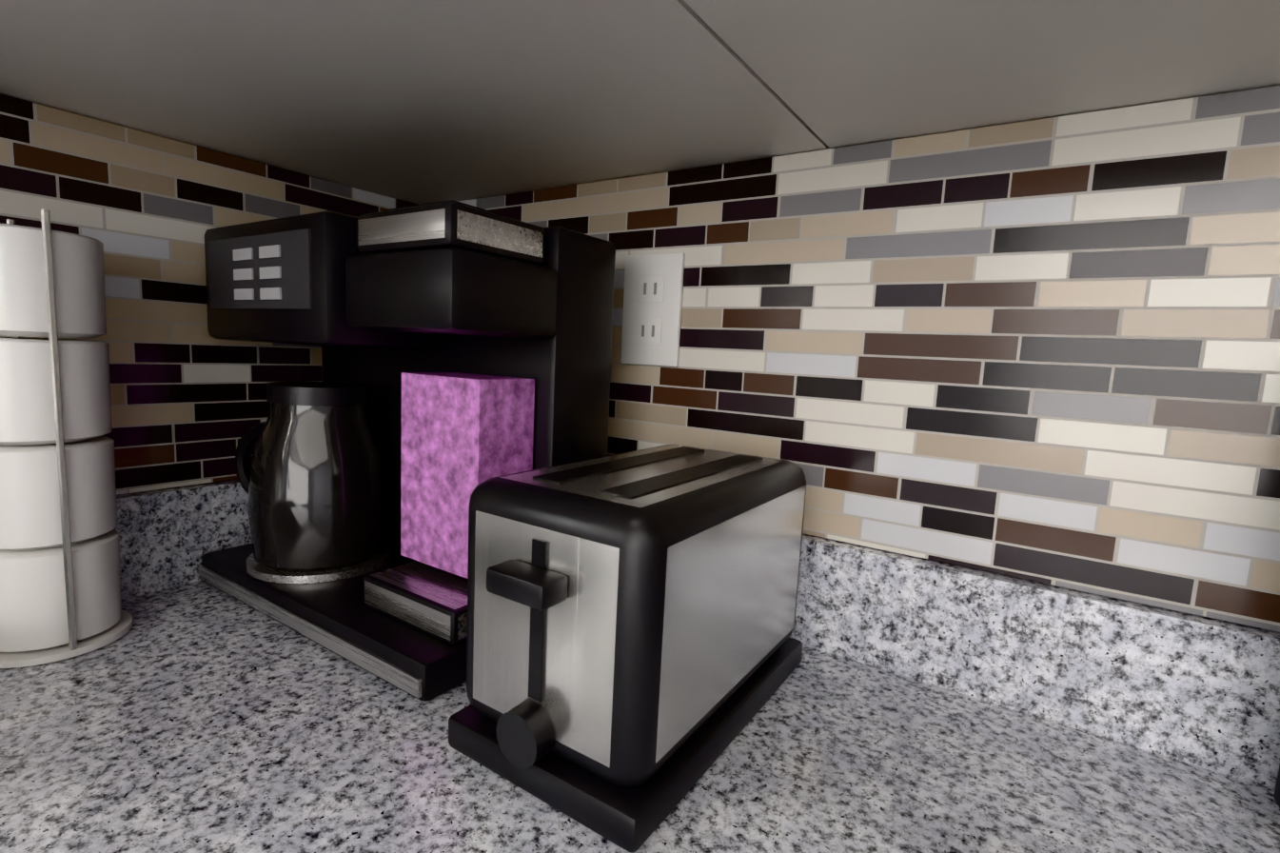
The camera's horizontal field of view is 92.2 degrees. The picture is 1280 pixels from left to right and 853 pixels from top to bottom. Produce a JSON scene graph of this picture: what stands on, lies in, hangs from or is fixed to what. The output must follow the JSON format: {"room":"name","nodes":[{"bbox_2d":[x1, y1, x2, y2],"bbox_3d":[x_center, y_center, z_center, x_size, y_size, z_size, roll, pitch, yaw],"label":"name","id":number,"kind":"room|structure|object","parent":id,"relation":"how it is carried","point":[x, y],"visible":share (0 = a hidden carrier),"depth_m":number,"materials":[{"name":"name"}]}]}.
{"room":"kitchen","nodes":[
{"label":"kitchen","id":0,"kind":"room"},
{"bbox_3d":[0.261,1.578,-2.672,5.500,0.100,5.800,7,8,33],"label":"floor","id":1,"kind":"structure","parent":0,"visible":0},
{"bbox_2d":[1273,764,1279,807],"bbox_3d":[0.509,0.619,-0.086,0.779,1.208,0.732,7,8,33],"label":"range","id":2,"kind":"object","parent":1,"relation":"on","point":[1276,796],"visible":1,"depth_m":0.39,"materials":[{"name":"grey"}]},
{"bbox_3d":[-0.831,0.748,-0.314,0.624,0.878,0.848,7,8,33],"label":"base cabinet","id":3,"kind":"object","parent":1,"relation":"on","visible":0},
{"bbox_2d":[0,478,864,852],"bbox_3d":[-0.712,0.233,-0.266,0.660,0.140,2.398,7,8,33],"label":"countertop","id":4,"kind":"structure","parent":3,"relation":"on","point":[212,724],"depth_m":0.40,"materials":[{"name":"stone"}]},
{"bbox_2d":[0,209,132,668],"bbox_3d":[-0.489,0.008,0.488,0.100,0.344,0.122,7,8,33],"label":"mugs","id":5,"kind":"object","parent":4,"relation":"on","point":[60,585],"visible":1,"depth_m":0.47,"materials":[{"name":"white ceramic"}]},
{"bbox_2d":[198,199,615,700],"bbox_3d":[-0.242,-0.006,0.614,0.370,0.366,0.217,7,8,33],"label":"coffee maker","id":6,"kind":"object","parent":4,"relation":"on","point":[466,349],"visible":0.92,"depth_m":0.53,"materials":[{"name":"black plastic"}]},
{"bbox_2d":[448,444,806,852],"bbox_3d":[0.006,0.119,0.452,0.150,0.181,0.278,7,8,33],"label":"toaster","id":7,"kind":"object","parent":4,"relation":"on","point":[634,650],"visible":1,"depth_m":0.35,"materials":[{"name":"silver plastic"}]},
{"bbox_2d":[525,546,1279,852],"bbox_3d":[0.152,0.217,0.211,0.249,0.140,0.643,7,8,33],"label":"countertop","id":8,"kind":"structure","parent":3,"relation":"on","point":[917,705],"depth_m":0.42,"materials":[{"name":"stone"}]},
{"bbox_3d":[0.323,0.289,-2.827,5.500,2.500,5.800,7,8,33],"label":"wall","id":9,"kind":"structure","parent":0,"visible":0},
{"bbox_2d":[0,94,417,494],"bbox_3d":[-1.028,-0.038,-0.198,0.008,0.348,2.599,7,8,33],"label":"tile backsplash","id":10,"kind":"structure","parent":9,"relation":"attached to","point":[184,399],"depth_m":0.61,"materials":[{"name":"tile"}]},
{"bbox_2d":[0,0,828,204],"bbox_3d":[-0.213,-0.783,0.375,0.570,1.070,0.634,7,8,33],"label":"upper cabinet","id":11,"kind":"object","parent":9,"relation":"attached to","point":[420,102],"visible":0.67,"depth_m":0.46,"materials":[{"name":"paint"}]},
{"bbox_2d":[456,85,1279,631],"bbox_3d":[0.709,0.035,0.207,2.401,0.516,0.008,7,8,33],"label":"tile backsplash","id":12,"kind":"structure","parent":9,"relation":"attached to","point":[1045,350],"depth_m":0.48,"materials":[{"name":"tile"}]},
{"bbox_2d":[620,252,684,366],"bbox_3d":[0.011,-0.123,0.652,0.072,0.116,0.008,7,8,33],"label":"electrical outlet","id":13,"kind":"object","parent":12,"relation":"attached to","point":[652,307],"visible":1,"depth_m":0.65,"materials":[{"name":"white plastic"}]},
{"bbox_2d":[683,0,1279,148],"bbox_3d":[0.233,-0.671,0.272,0.315,0.915,0.324,7,8,33],"label":"upper cabinet","id":14,"kind":"object","parent":9,"relation":"attached to","point":[835,73],"visible":1,"depth_m":0.37,"materials":[{"name":"paint"}]}
]}

